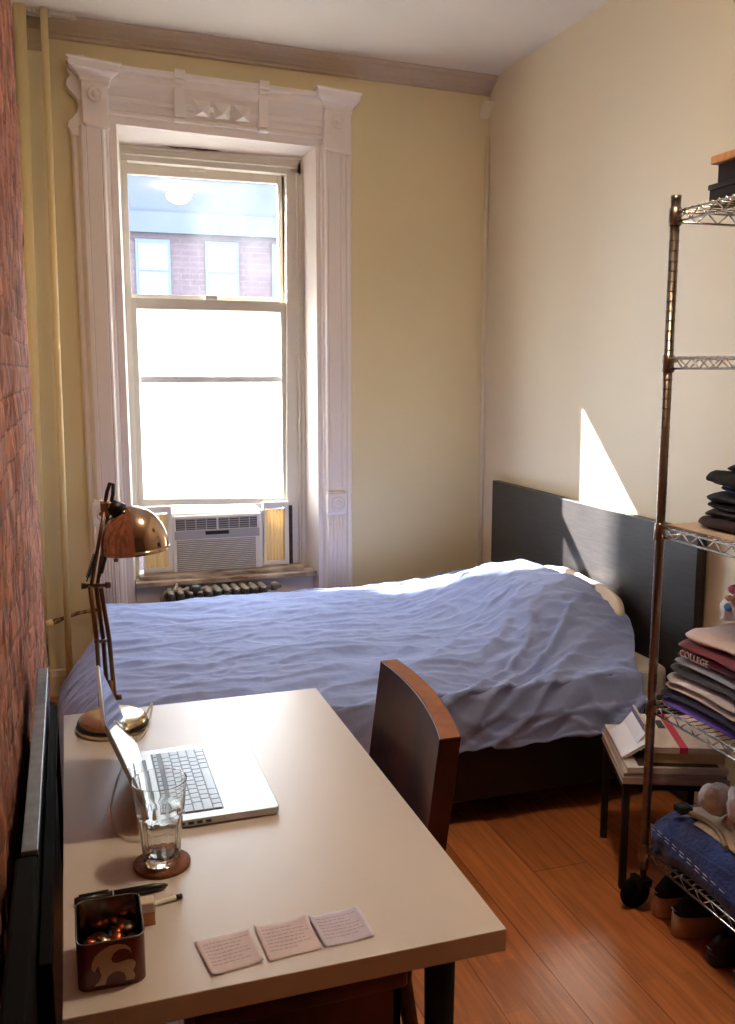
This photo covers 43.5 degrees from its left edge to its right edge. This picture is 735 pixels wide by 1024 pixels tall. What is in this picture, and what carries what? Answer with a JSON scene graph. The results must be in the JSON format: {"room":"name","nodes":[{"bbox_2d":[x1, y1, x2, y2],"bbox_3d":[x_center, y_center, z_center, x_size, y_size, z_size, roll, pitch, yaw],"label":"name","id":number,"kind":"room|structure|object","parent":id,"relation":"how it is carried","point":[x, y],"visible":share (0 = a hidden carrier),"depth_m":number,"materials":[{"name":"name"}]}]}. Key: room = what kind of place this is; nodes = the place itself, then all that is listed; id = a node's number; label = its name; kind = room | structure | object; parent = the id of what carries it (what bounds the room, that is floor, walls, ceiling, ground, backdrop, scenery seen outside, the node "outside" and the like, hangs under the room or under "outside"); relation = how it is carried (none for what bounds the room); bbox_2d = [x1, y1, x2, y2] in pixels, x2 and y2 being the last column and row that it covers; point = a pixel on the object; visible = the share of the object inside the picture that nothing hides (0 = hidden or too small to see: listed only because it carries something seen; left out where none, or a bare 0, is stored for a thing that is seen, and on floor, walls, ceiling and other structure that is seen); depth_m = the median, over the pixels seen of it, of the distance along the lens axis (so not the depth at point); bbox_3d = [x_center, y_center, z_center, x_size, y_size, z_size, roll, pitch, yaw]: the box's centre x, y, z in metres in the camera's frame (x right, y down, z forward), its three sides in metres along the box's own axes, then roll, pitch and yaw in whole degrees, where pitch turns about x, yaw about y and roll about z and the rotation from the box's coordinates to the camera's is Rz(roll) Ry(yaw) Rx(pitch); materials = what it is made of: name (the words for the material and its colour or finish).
{"room":"bedroom","nodes":[
{"label":"bedroom","id":0,"kind":"room"},
{"bbox_2d":[0,0,47,1004],"bbox_3d":[-0.961,-0.203,0.728,1.136,3.300,5.821,-3,9,-18],"label":"wall","id":1,"kind":"structure","parent":0,"point":[23,650],"depth_m":2.29,"materials":[{"name":"red brick"}]},
{"bbox_2d":[15,39,489,668],"bbox_3d":[-0.959,-0.790,4.558,3.635,3.300,0.300,-3,9,-18],"label":"wall","id":2,"kind":"structure","parent":0,"point":[418,153],"depth_m":4.70,"materials":[{"name":"yellow paint"}]},
{"bbox_2d":[12,13,41,51],"bbox_3d":[-1.609,-2.086,3.968,0.400,0.141,0.035,-3,9,-18],"label":"trim","id":3,"kind":"structure","parent":2,"relation":"attached to","point":[33,25],"depth_m":4.01,"materials":[{"name":"grey paint"}]},
{"bbox_2d":[11,5,75,20],"bbox_3d":[-1.414,-2.134,3.920,0.332,0.028,0.055,-3,9,-18],"label":"trim","id":4,"kind":"structure","parent":2,"relation":"attached to","point":[31,11],"depth_m":3.93,"materials":[{"name":"paint"}]},
{"bbox_2d":[49,668,65,696],"bbox_3d":[-0.587,0.782,4.752,2.555,0.134,0.018,-3,9,-18],"label":"baseboard","id":5,"kind":"structure","parent":2,"relation":"attached to","point":[57,677],"depth_m":4.45,"materials":[{"name":"beige wood"}]},
{"bbox_2d":[65,53,362,629],"bbox_3d":[-0.715,-0.606,4.542,1.349,2.942,0.334,-3,9,-18],"label":"window","id":6,"kind":"structure","parent":2,"relation":"in","point":[128,120],"depth_m":4.51,"materials":[{"name":"white paint"}]},
{"bbox_2d":[143,500,292,589],"bbox_3d":[-0.784,0.239,4.796,0.763,0.595,0.488,-3,9,-18],"label":"air conditioner","id":7,"kind":"object","parent":6,"relation":"in","point":[226,536],"visible":0.84,"depth_m":4.67,"materials":[{"name":"white plastic"}]},
{"bbox_2d":[176,516,256,530],"bbox_3d":[-0.760,0.056,4.637,0.408,0.057,0.008,-3,9,-18],"label":"air vent","id":8,"kind":"object","parent":7,"relation":"attached to","point":[183,523],"depth_m":4.63,"materials":[{"name":"grey plastic"}]},
{"bbox_2d":[48,16,498,95],"bbox_3d":[-0.383,-2.135,4.326,2.155,0.131,0.105,-3,9,-18],"label":"trim","id":9,"kind":"structure","parent":2,"relation":"attached to","point":[82,30],"depth_m":4.29,"materials":[{"name":"beige paint"}]},
{"bbox_2d":[478,136,489,565],"bbox_3d":[0.618,-0.570,4.938,0.024,2.750,0.024,-3,9,-18],"label":"trim","id":10,"kind":"structure","parent":2,"relation":"attached to","point":[487,138],"depth_m":4.88,"materials":[{"name":"beige paint"}]},
{"bbox_2d":[480,100,492,118],"bbox_3d":[0.607,-2.053,4.693,0.055,0.074,0.050,-3,9,-18],"label":"trim","id":11,"kind":"structure","parent":2,"relation":"attached to","point":[485,106],"depth_m":4.69,"materials":[{"name":"beige paint"}]},
{"bbox_2d":[10,0,608,75],"bbox_3d":[0.060,-1.855,1.222,3.635,0.383,6.995,-3,9,-18],"label":"ceiling","id":12,"kind":"structure","parent":0,"point":[479,36],"depth_m":3.97,"materials":[{"name":"paint"}]},
{"bbox_2d":[50,697,734,1023],"bbox_3d":[0.060,1.376,1.717,3.635,0.120,6.995,-3,9,-18],"label":"floor","id":13,"kind":"structure","parent":0,"point":[539,860],"depth_m":2.60,"materials":[{"name":"orange laminate"}]},
{"bbox_2d":[0,856,41,1023],"bbox_3d":[-0.441,0.990,1.215,0.037,0.795,0.672,-3,9,-18],"label":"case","id":14,"kind":"object","parent":13,"relation":"on","point":[21,992],"visible":1,"depth_m":1.26,"materials":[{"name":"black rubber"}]},
{"bbox_2d":[13,2,56,705],"bbox_3d":[-1.506,-0.618,4.091,0.136,3.104,0.112,-3,9,-18],"label":"pipe","id":15,"kind":"object","parent":13,"relation":"on","point":[19,9],"visible":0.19,"depth_m":3.99,"materials":[{"name":"beige metal"}]},
{"bbox_2d":[45,603,141,665],"bbox_3d":[-1.299,0.574,4.382,0.509,0.233,0.076,-5,10,-31],"label":"pipe","id":16,"kind":"object","parent":15,"relation":"attached to","point":[50,623],"visible":0.48,"depth_m":4.27,"materials":[{"name":"metal"}]},
{"bbox_2d":[21,668,49,907],"bbox_3d":[-0.691,0.869,1.990,0.026,0.800,0.966,-3,9,-18],"label":"leaning board","id":17,"kind":"object","parent":13,"relation":"on","point":[35,806],"visible":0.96,"depth_m":1.76,"materials":[{"name":"black plastic"}]},
{"bbox_2d":[39,705,62,1023],"bbox_3d":[-0.611,0.920,1.831,0.017,0.748,1.055,-3,9,-18],"label":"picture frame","id":18,"kind":"object","parent":13,"relation":"on","point":[51,929],"visible":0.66,"depth_m":1.69,"materials":[{"name":"black wood"}]},
{"bbox_2d":[40,7,72,678],"bbox_3d":[-1.404,-0.622,4.124,0.095,3.101,0.091,-3,9,-18],"label":"pipe","id":19,"kind":"object","parent":13,"relation":"on","point":[43,10],"visible":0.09,"depth_m":4.09,"materials":[{"name":"beige metal"}]},
{"bbox_2d":[160,581,281,601],"bbox_3d":[-0.716,0.607,4.570,0.606,0.536,0.150,-3,9,-18],"label":"radiator","id":20,"kind":"object","parent":13,"relation":"on","point":[195,590],"visible":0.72,"depth_m":4.49,"materials":[{"name":"grey metal"}]},
{"bbox_2d":[62,688,505,1023],"bbox_3d":[-0.263,0.920,1.849,0.628,0.740,1.107,-3,9,-18],"label":"desk","id":21,"kind":"object","parent":13,"relation":"on","point":[341,836],"visible":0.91,"depth_m":1.52,"materials":[{"name":"white laminate"}]},
{"bbox_2d":[75,893,145,991],"bbox_3d":[-0.359,0.597,1.284,0.091,0.068,0.111,-3,9,-18],"label":"tin","id":22,"kind":"object","parent":21,"relation":"on","point":[121,961],"visible":1,"depth_m":1.24,"materials":[{"name":"red metal"}]},
{"bbox_2d":[99,934,110,941],"bbox_3d":[-0.367,0.598,1.291,0.018,0.009,0.019,-3,9,-18],"label":"coin","id":23,"kind":"object","parent":22,"relation":"in","point":[103,937],"visible":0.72,"depth_m":1.29,"materials":[{"name":"silver metal"}]},
{"bbox_2d":[91,944,135,986],"bbox_3d":[-0.340,0.606,1.233,0.058,0.056,0.001,-3,9,-18],"label":"print","id":24,"kind":"object","parent":22,"relation":"attached to","point":[112,965],"depth_m":1.23,"materials":[{"name":"beige paint"}]},
{"bbox_2d":[109,931,120,939],"bbox_3d":[-0.355,0.598,1.292,0.018,0.012,0.018,-3,9,-18],"label":"coin","id":25,"kind":"object","parent":22,"relation":"in","point":[116,934],"visible":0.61,"depth_m":1.29,"materials":[{"name":"orange metal"}]},
{"bbox_2d":[111,926,120,931],"bbox_3d":[-0.359,0.597,1.307,0.016,0.009,0.017,-3,9,-18],"label":"coin","id":26,"kind":"object","parent":22,"relation":"in","point":[116,928],"visible":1,"depth_m":1.31,"materials":[{"name":"orange metal"}]},
{"bbox_2d":[125,933,138,936],"bbox_3d":[-0.331,0.597,1.291,0.021,0.005,0.021,-3,9,-18],"label":"coin","id":27,"kind":"object","parent":22,"relation":"in","point":[130,934],"visible":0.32,"depth_m":1.30,"materials":[{"name":"orange metal"}]},
{"bbox_3d":[-0.388,0.607,1.291,0.021,0.007,0.021,-3,9,-18],"label":"coin","id":28,"kind":"object","parent":22,"relation":"in","visible":0},
{"bbox_2d":[86,936,98,943],"bbox_3d":[-0.387,0.603,1.295,0.017,0.006,0.017,-3,9,-18],"label":"coin","id":29,"kind":"object","parent":28,"relation":"on","point":[90,939],"visible":0.81,"depth_m":1.29,"materials":[{"name":"orange metal"}]},
{"bbox_3d":[-0.376,0.611,1.312,0.021,0.010,0.020,-3,9,-18],"label":"coin","id":30,"kind":"object","parent":22,"relation":"in","visible":0},
{"bbox_2d":[91,932,105,938],"bbox_3d":[-0.385,0.606,1.314,0.021,0.005,0.021,-3,9,-18],"label":"coin","id":31,"kind":"object","parent":30,"relation":"on","point":[97,934],"visible":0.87,"depth_m":1.32,"materials":[{"name":"orange metal"}]},
{"bbox_3d":[-0.350,0.599,1.328,0.019,0.005,0.019,-3,9,-18],"label":"coin","id":32,"kind":"object","parent":22,"relation":"in","visible":0},
{"bbox_2d":[117,919,128,930],"bbox_3d":[-0.350,0.594,1.324,0.021,0.007,0.021,-3,9,-18],"label":"coin","id":33,"kind":"object","parent":32,"relation":"on","point":[120,923],"visible":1,"depth_m":1.32,"materials":[{"name":"orange metal"}]},
{"bbox_2d":[124,920,135,929],"bbox_3d":[-0.341,0.592,1.319,0.017,0.004,0.017,-3,9,-18],"label":"coin","id":34,"kind":"object","parent":33,"relation":"on","point":[130,924],"visible":1,"depth_m":1.32,"materials":[{"name":"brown metal"}]},
{"bbox_2d":[74,883,167,905],"bbox_3d":[-0.387,0.599,1.448,0.143,0.019,0.016,-3,9,-20],"label":"pen","id":35,"kind":"object","parent":21,"relation":"on","point":[142,889],"visible":0.76,"depth_m":1.45,"materials":[{"name":"black plastic"}]},
{"bbox_2d":[76,482,169,741],"bbox_3d":[-0.558,0.218,2.092,0.227,0.575,0.188,-3,9,-18],"label":"desk lamp","id":36,"kind":"object","parent":21,"relation":"on","point":[130,531],"visible":0.92,"depth_m":2.06,"materials":[{"name":"gold metal"}]},
{"bbox_2d":[107,500,125,516],"bbox_3d":[-0.566,-0.007,2.068,0.046,0.041,0.038,-3,9,-18],"label":"socket","id":37,"kind":"object","parent":36,"relation":"attached to","point":[115,508],"depth_m":2.05,"materials":[{"name":"black plastic"}]},
{"bbox_2d":[110,766,139,840],"bbox_3d":[-0.473,0.549,1.786,0.082,0.009,0.394,-4,10,-25],"label":"charging cable","id":38,"kind":"object","parent":21,"relation":"on","point":[113,824],"visible":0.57,"depth_m":1.71,"materials":[{"name":"beige plastic"}]},
{"bbox_2d":[140,895,155,926],"bbox_3d":[-0.340,0.600,1.381,0.041,0.036,0.023,-3,9,-18],"label":"box","id":39,"kind":"object","parent":21,"relation":"on","point":[147,902],"visible":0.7,"depth_m":1.37,"materials":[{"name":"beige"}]},
{"bbox_2d":[133,849,190,879],"bbox_3d":[-0.345,0.589,1.545,0.094,0.007,0.094,-3,9,-18],"label":"coaster","id":40,"kind":"object","parent":21,"relation":"on","point":[139,867],"visible":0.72,"depth_m":1.52,"materials":[{"name":"brown wood"}]},
{"bbox_2d":[131,768,186,869],"bbox_3d":[-0.345,0.514,1.533,0.090,0.145,0.090,-3,9,-18],"label":"drinking glass","id":41,"kind":"object","parent":40,"relation":"on","point":[159,794],"visible":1,"depth_m":1.51,"materials":[{"name":"clear glass"}]},
{"bbox_2d":[155,893,182,905],"bbox_3d":[-0.352,0.609,1.412,0.139,0.008,0.008,-5,10,-29],"label":"pen","id":42,"kind":"object","parent":21,"relation":"on","point":[177,896],"visible":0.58,"depth_m":1.43,"materials":[{"name":"white plastic"}]},
{"bbox_2d":[96,665,278,826],"bbox_3d":[-0.364,0.440,1.816,0.313,0.215,0.342,-3,9,-18],"label":"laptop","id":43,"kind":"object","parent":21,"relation":"on","point":[226,781],"visible":0.65,"depth_m":1.81,"materials":[{"name":"grey metal"}]},
{"bbox_2d":[194,928,263,973],"bbox_3d":[-0.196,0.625,1.311,0.084,0.005,0.085,-4,10,-23],"label":"paper slip","id":44,"kind":"object","parent":21,"relation":"on","point":[236,950],"visible":1,"depth_m":1.31,"materials":[{"name":"grey paper"}]},
{"bbox_2d":[254,914,321,960],"bbox_3d":[-0.117,0.621,1.343,0.083,0.005,0.088,-3,9,-18],"label":"paper slip","id":45,"kind":"object","parent":21,"relation":"on","point":[288,938],"visible":1,"depth_m":1.34,"materials":[{"name":"grey paper"}]},
{"bbox_2d":[308,905,374,945],"bbox_3d":[-0.040,0.616,1.371,0.082,0.006,0.083,-3,9,-18],"label":"paper slip","id":46,"kind":"object","parent":21,"relation":"on","point":[348,925],"visible":1,"depth_m":1.37,"materials":[{"name":"grey"}]},
{"bbox_2d":[184,659,460,1023],"bbox_3d":[-0.111,0.833,1.889,0.545,0.905,0.470,-3,9,-18],"label":"dining chair","id":47,"kind":"object","parent":13,"relation":"on","point":[416,739],"visible":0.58,"depth_m":1.73,"materials":[{"name":"brown wood"}]},
{"bbox_2d":[452,480,707,802],"bbox_3d":[-0.011,0.494,3.774,2.000,1.000,1.650,-3,9,-18],"label":"platform bed","id":48,"kind":"object","parent":13,"relation":"on","point":[613,548],"visible":0.09,"depth_m":3.53,"materials":[{"name":"black wood"}]},
{"bbox_2d":[635,652,665,695],"bbox_3d":[-0.019,0.602,3.772,1.932,0.183,1.400,-3,9,-18],"label":"mattress","id":49,"kind":"object","parent":48,"relation":"on","point":[642,662],"visible":0.11,"depth_m":3.39,"materials":[{"name":"beige fabric"}]},
{"bbox_2d":[58,559,646,796],"bbox_3d":[-0.132,0.554,3.675,2.139,0.583,1.658,-3,9,-18],"label":"duvet","id":50,"kind":"object","parent":49,"relation":"on","point":[519,653],"visible":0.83,"depth_m":3.37,"materials":[{"name":"blue fabric"}]},
{"bbox_2d":[545,565,624,615],"bbox_3d":[0.851,0.378,3.911,0.166,0.245,0.776,-3,9,-18],"label":"pillow","id":51,"kind":"object","parent":49,"relation":"on","point":[616,603],"visible":0.11,"depth_m":3.68,"materials":[{"name":"beige fabric"}]},
{"bbox_2d":[600,740,701,888],"bbox_3d":[0.928,0.956,2.930,0.310,0.343,0.340,1,9,4],"label":"stool","id":52,"kind":"object","parent":13,"relation":"on","point":[625,804],"visible":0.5,"depth_m":2.79,"materials":[{"name":"black wood"}]},
{"bbox_2d":[601,732,729,786],"bbox_3d":[0.928,0.775,2.902,0.312,0.020,0.352,1,9,4],"label":"magazine","id":53,"kind":"object","parent":52,"relation":"on","point":[624,779],"visible":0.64,"depth_m":2.73,"materials":[{"name":"brown paper"}]},
{"bbox_2d":[605,732,726,779],"bbox_3d":[0.928,0.760,2.899,0.300,0.010,0.342,1,9,5],"label":"magazine","id":54,"kind":"object","parent":53,"relation":"on","point":[711,777],"visible":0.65,"depth_m":2.73,"materials":[{"name":"beige paper"}]},
{"bbox_2d":[604,724,728,775],"bbox_3d":[0.930,0.744,2.898,0.296,0.018,0.340,0,9,3],"label":"magazine","id":55,"kind":"object","parent":54,"relation":"on","point":[634,763],"visible":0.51,"depth_m":2.74,"materials":[{"name":"grey paper"}]},
{"bbox_2d":[609,722,644,758],"bbox_3d":[0.818,0.708,2.889,0.079,0.056,0.210,1,9,4],"label":"booklet","id":56,"kind":"object","parent":55,"relation":"on","point":[621,735],"visible":0.74,"depth_m":2.87,"materials":[{"name":"white paper"}]},
{"bbox_2d":[623,711,645,743],"bbox_3d":[0.832,0.697,2.907,0.056,0.071,0.190,1,9,4],"label":"booklet","id":57,"kind":"object","parent":56,"relation":"on","point":[634,727],"visible":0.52,"depth_m":2.89,"materials":[{"name":"white paper"}]},
{"bbox_2d":[631,705,645,750],"bbox_3d":[0.857,0.684,2.924,0.017,0.087,0.170,1,9,4],"label":"booklet","id":58,"kind":"object","parent":56,"relation":"on","point":[634,710],"visible":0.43,"depth_m":2.90,"materials":[{"name":"purple paper"}]},
{"bbox_2d":[632,748,718,767],"bbox_3d":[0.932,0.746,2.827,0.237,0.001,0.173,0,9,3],"label":"book","id":59,"kind":"object","parent":55,"relation":"on","point":[638,757],"depth_m":2.76,"materials":[{"name":"grey"}]},
{"bbox_2d":[653,753,725,763],"bbox_3d":[0.973,0.718,2.888,0.210,0.034,0.265,0,9,3],"label":"paperback book","id":60,"kind":"object","parent":55,"relation":"on","point":[658,757],"visible":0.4,"depth_m":2.76,"materials":[{"name":"brown paper"}]},
{"bbox_2d":[640,714,727,754],"bbox_3d":[0.972,0.692,2.879,0.220,0.018,0.275,1,9,4],"label":"paperback book","id":61,"kind":"object","parent":60,"relation":"on","point":[668,738],"visible":0.64,"depth_m":2.81,"materials":[{"name":"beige paper"}]},
{"bbox_2d":[655,720,665,728],"bbox_3d":[0.930,0.676,2.928,0.022,0.001,0.069,1,9,4],"label":"print","id":62,"kind":"object","parent":61,"relation":"on","point":[659,724],"depth_m":2.93,"materials":[{"name":"black"}]},
{"bbox_2d":[652,871,700,918],"bbox_3d":[0.955,1.104,2.701,0.286,0.119,0.091,-3,9,-22],"label":"sneaker","id":63,"kind":"object","parent":13,"relation":"on","point":[667,892],"visible":0.39,"depth_m":2.64,"materials":[{"name":"beige rubber"}]},
{"bbox_2d":[620,194,734,932],"bbox_3d":[1.177,0.239,2.101,0.558,2.010,1.149,-3,9,-18],"label":"wire shelving","id":64,"kind":"object","parent":13,"relation":"on","point":[634,892],"visible":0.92,"depth_m":2.47,"materials":[{"name":"silver metal"}]},
{"bbox_2d":[651,805,734,920],"bbox_3d":[1.025,0.935,2.443,0.378,0.168,0.500,-3,9,-18],"label":"cloth","id":65,"kind":"object","parent":64,"relation":"on","point":[688,849],"visible":0.78,"depth_m":2.42,"materials":[{"name":"blue fabric"}]},
{"bbox_2d":[682,807,734,853],"bbox_3d":[1.069,0.864,2.409,0.303,0.036,0.463,-3,9,-18],"label":"shirt","id":66,"kind":"object","parent":65,"relation":"on","point":[729,835],"visible":0.51,"depth_m":2.46,"materials":[{"name":"beige fabric"}]},
{"bbox_2d":[673,802,728,849],"bbox_3d":[0.901,0.834,2.455,0.054,0.036,0.211,-3,9,-18],"label":"belt","id":67,"kind":"object","parent":66,"relation":"on","point":[682,808],"visible":1,"depth_m":2.50,"materials":[{"name":"brown leather"}]},
{"bbox_2d":[698,782,729,816],"bbox_3d":[0.950,0.779,2.503,0.094,0.089,0.090,-3,9,-18],"label":"sock","id":68,"kind":"object","parent":66,"relation":"on","point":[713,797],"visible":0.84,"depth_m":2.47,"materials":[{"name":"fabric"}]},
{"bbox_2d":[722,815,734,832],"bbox_3d":[1.122,0.849,2.356,0.280,0.039,0.372,-3,9,-18],"label":"shirt","id":69,"kind":"object","parent":66,"relation":"on","point":[726,821],"visible":0.77,"depth_m":2.45,"materials":[{"name":"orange fabric"}]},
{"bbox_2d":[726,786,734,822],"bbox_3d":[1.004,0.778,2.422,0.112,0.112,0.109,3,9,18],"label":"sock","id":70,"kind":"object","parent":69,"relation":"on","point":[730,803],"visible":1,"depth_m":2.41,"materials":[{"name":"fabric"}]},
{"bbox_2d":[662,696,734,738],"bbox_3d":[1.005,0.534,2.457,0.326,0.039,0.371,-3,9,-18],"label":"shirt","id":71,"kind":"object","parent":64,"relation":"on","point":[679,706],"visible":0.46,"depth_m":2.41,"materials":[{"name":"purple fabric"}]},
{"bbox_2d":[661,687,734,731],"bbox_3d":[1.003,0.511,2.451,0.310,0.039,0.362,-3,9,-18],"label":"shirt","id":72,"kind":"object","parent":71,"relation":"on","point":[678,696],"visible":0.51,"depth_m":2.41,"materials":[{"name":"black fabric"}]},
{"bbox_2d":[665,681,734,721],"bbox_3d":[1.010,0.490,2.445,0.312,0.032,0.361,-3,9,-18],"label":"shirt","id":73,"kind":"object","parent":72,"relation":"on","point":[712,705],"visible":0.35,"depth_m":2.39,"materials":[{"name":"beige fabric"}]},
{"bbox_2d":[667,672,734,713],"bbox_3d":[1.012,0.469,2.441,0.315,0.038,0.367,-3,9,-18],"label":"shirt","id":74,"kind":"object","parent":73,"relation":"on","point":[720,699],"visible":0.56,"depth_m":2.39,"materials":[{"name":"beige fabric"}]},
{"bbox_2d":[670,663,734,700],"bbox_3d":[1.021,0.445,2.438,0.321,0.041,0.364,-3,9,-18],"label":"shirt","id":75,"kind":"object","parent":74,"relation":"on","point":[688,673],"visible":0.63,"depth_m":2.41,"materials":[{"name":"grey fabric"}]},
{"bbox_2d":[675,657,734,689],"bbox_3d":[1.032,0.421,2.432,0.311,0.032,0.362,-3,9,-18],"label":"shirt","id":76,"kind":"object","parent":75,"relation":"on","point":[724,679],"visible":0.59,"depth_m":2.40,"materials":[{"name":"grey fabric"}]},
{"bbox_2d":[678,649,734,678],"bbox_3d":[1.039,0.400,2.424,0.314,0.041,0.361,-3,9,-18],"label":"shirt","id":77,"kind":"object","parent":76,"relation":"on","point":[705,661],"visible":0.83,"depth_m":2.41,"materials":[{"name":"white fabric"}]},
{"bbox_2d":[678,639,734,671],"bbox_3d":[1.039,0.374,2.420,0.322,0.040,0.370,-3,9,-18],"label":"shirt","id":78,"kind":"object","parent":77,"relation":"on","point":[724,658],"visible":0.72,"depth_m":2.40,"materials":[{"name":"red fabric"}]},
{"bbox_2d":[685,623,734,655],"bbox_3d":[1.052,0.349,2.401,0.314,0.050,0.368,-3,9,-18],"label":"shirt","id":79,"kind":"object","parent":78,"relation":"on","point":[721,637],"visible":1,"depth_m":2.43,"materials":[{"name":"white fabric"}]},
{"bbox_2d":[720,584,734,621],"bbox_3d":[1.051,0.248,2.550,0.142,0.103,0.137,-3,9,-18],"label":"bag","id":80,"kind":"object","parent":79,"relation":"on","point":[727,606],"visible":1,"depth_m":2.54,"materials":[{"name":"white plastic"}]},
{"bbox_2d":[724,603,731,611],"bbox_3d":[0.996,0.264,2.543,0.012,0.026,0.032,-3,9,-18],"label":"print","id":81,"kind":"object","parent":80,"relation":"attached to","point":[727,606],"depth_m":2.54,"materials":[{"name":"blue"}]},
{"bbox_2d":[724,595,734,601],"bbox_3d":[1.000,0.239,2.535,0.016,0.019,0.044,-3,9,-18],"label":"print","id":82,"kind":"object","parent":80,"relation":"on","point":[729,598],"depth_m":2.53,"materials":[{"name":"brown"}]},
{"bbox_2d":[668,522,734,541],"bbox_3d":[1.185,0.100,2.069,0.438,0.002,1.049,-3,9,-18],"label":"liner","id":83,"kind":"object","parent":64,"relation":"on","point":[697,527],"visible":0.67,"depth_m":2.40,"materials":[{"name":"beige"}]},
{"bbox_2d":[698,516,734,533],"bbox_3d":[1.045,0.038,2.356,0.270,0.039,0.345,-3,9,-18],"label":"shirt","id":84,"kind":"object","parent":83,"relation":"on","point":[712,522],"visible":0.91,"depth_m":2.39,"materials":[{"name":"fabric"}]},
{"bbox_2d":[705,509,734,519],"bbox_3d":[1.061,0.018,2.346,0.262,0.033,0.343,-3,9,-18],"label":"shirt","id":85,"kind":"object","parent":84,"relation":"on","point":[713,512],"visible":0.84,"depth_m":2.39,"materials":[{"name":"fabric"}]},
{"bbox_2d":[707,501,734,512],"bbox_3d":[1.065,-0.002,2.345,0.268,0.032,0.344,-3,9,-18],"label":"shirt","id":86,"kind":"object","parent":85,"relation":"on","point":[728,507],"visible":0.78,"depth_m":2.39,"materials":[{"name":"fabric"}]},
{"bbox_2d":[706,491,734,503],"bbox_3d":[1.062,-0.023,2.341,0.267,0.034,0.346,-3,9,-18],"label":"shirt","id":87,"kind":"object","parent":86,"relation":"on","point":[722,496],"visible":0.95,"depth_m":2.40,"materials":[{"name":"fabric"}]},
{"bbox_2d":[721,486,734,492],"bbox_3d":[1.093,-0.044,2.325,0.270,0.034,0.351,-3,9,-18],"label":"shirt","id":88,"kind":"object","parent":87,"relation":"on","point":[722,487],"visible":0.64,"depth_m":2.40,"materials":[{"name":"fabric"}]},
{"bbox_2d":[706,470,734,488],"bbox_3d":[1.058,-0.074,2.331,0.266,0.051,0.346,-3,9,-18],"label":"shirt","id":89,"kind":"object","parent":88,"relation":"on","point":[720,477],"visible":1,"depth_m":2.39,"materials":[{"name":"fabric"}]},
{"bbox_2d":[727,465,734,471],"bbox_3d":[1.108,-0.099,2.312,0.265,0.032,0.344,-3,9,-18],"label":"shirt","id":90,"kind":"object","parent":89,"relation":"on","point":[731,468],"visible":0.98,"depth_m":2.40,"materials":[{"name":"fabric"}]},
{"bbox_2d":[708,178,734,206],"bbox_3d":[1.067,-0.786,2.223,0.311,0.052,0.353,-3,9,-18],"label":"storage box","id":91,"kind":"object","parent":64,"relation":"on","point":[722,189],"visible":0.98,"depth_m":2.29,"materials":[{"name":"black"}]},
{"bbox_2d":[718,160,734,181],"bbox_3d":[1.058,-0.833,2.201,0.270,0.044,0.324,-3,9,-18],"label":"storage box","id":92,"kind":"object","parent":91,"relation":"on","point":[726,171],"visible":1,"depth_m":2.28,"materials":[{"name":"black"}]},
{"bbox_2d":[711,149,734,164],"bbox_3d":[1.045,-0.865,2.197,0.275,0.020,0.335,-3,9,-18],"label":"wooden tray","id":93,"kind":"object","parent":92,"relation":"on","point":[728,156],"visible":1,"depth_m":2.27,"materials":[{"name":"brown wood"}]},
{"bbox_2d":[671,888,734,938],"bbox_3d":[0.991,1.120,2.599,0.300,0.119,0.096,-2,9,-15],"label":"sneaker","id":94,"kind":"object","parent":13,"relation":"on","point":[690,919],"visible":0.65,"depth_m":2.55,"materials":[{"name":"brown leather"}]},
{"bbox_2d":[706,924,734,967],"bbox_3d":[1.042,1.153,2.487,0.300,0.087,0.096,-3,9,-20],"label":"leather shoe","id":95,"kind":"object","parent":13,"relation":"on","point":[721,949],"visible":0.98,"depth_m":2.43,"materials":[{"name":"black leather"}]},
{"bbox_2d":[482,0,734,786],"bbox_3d":[1.701,-0.391,1.960,0.200,3.300,6.945,-3,9,-18],"label":"wall","id":96,"kind":"structure","parent":0,"point":[593,133],"depth_m":3.71,"materials":[{"name":"beige paint"}]},
{"bbox_2d":[694,786,731,804],"bbox_3d":[1.613,1.186,2.119,0.018,0.134,6.445,-3,9,-18],"label":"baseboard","id":97,"kind":"structure","parent":96,"relation":"attached to","point":[696,800],"depth_m":3.35,"materials":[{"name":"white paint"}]},
{"label":"outside","id":98,"kind":"structure","parent":0,"visible":0},
{"bbox_3d":[-5.298,5.617,33.715,70.000,0.200,54.955,-3,9,-18],"label":"ground","id":99,"kind":"structure","parent":98,"visible":0},
{"bbox_2d":[127,175,281,569],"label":"window","id":100,"kind":"structure","parent":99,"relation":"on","point":[190,237],"depth_m":26.10,"materials":[{"name":"clear glass"}]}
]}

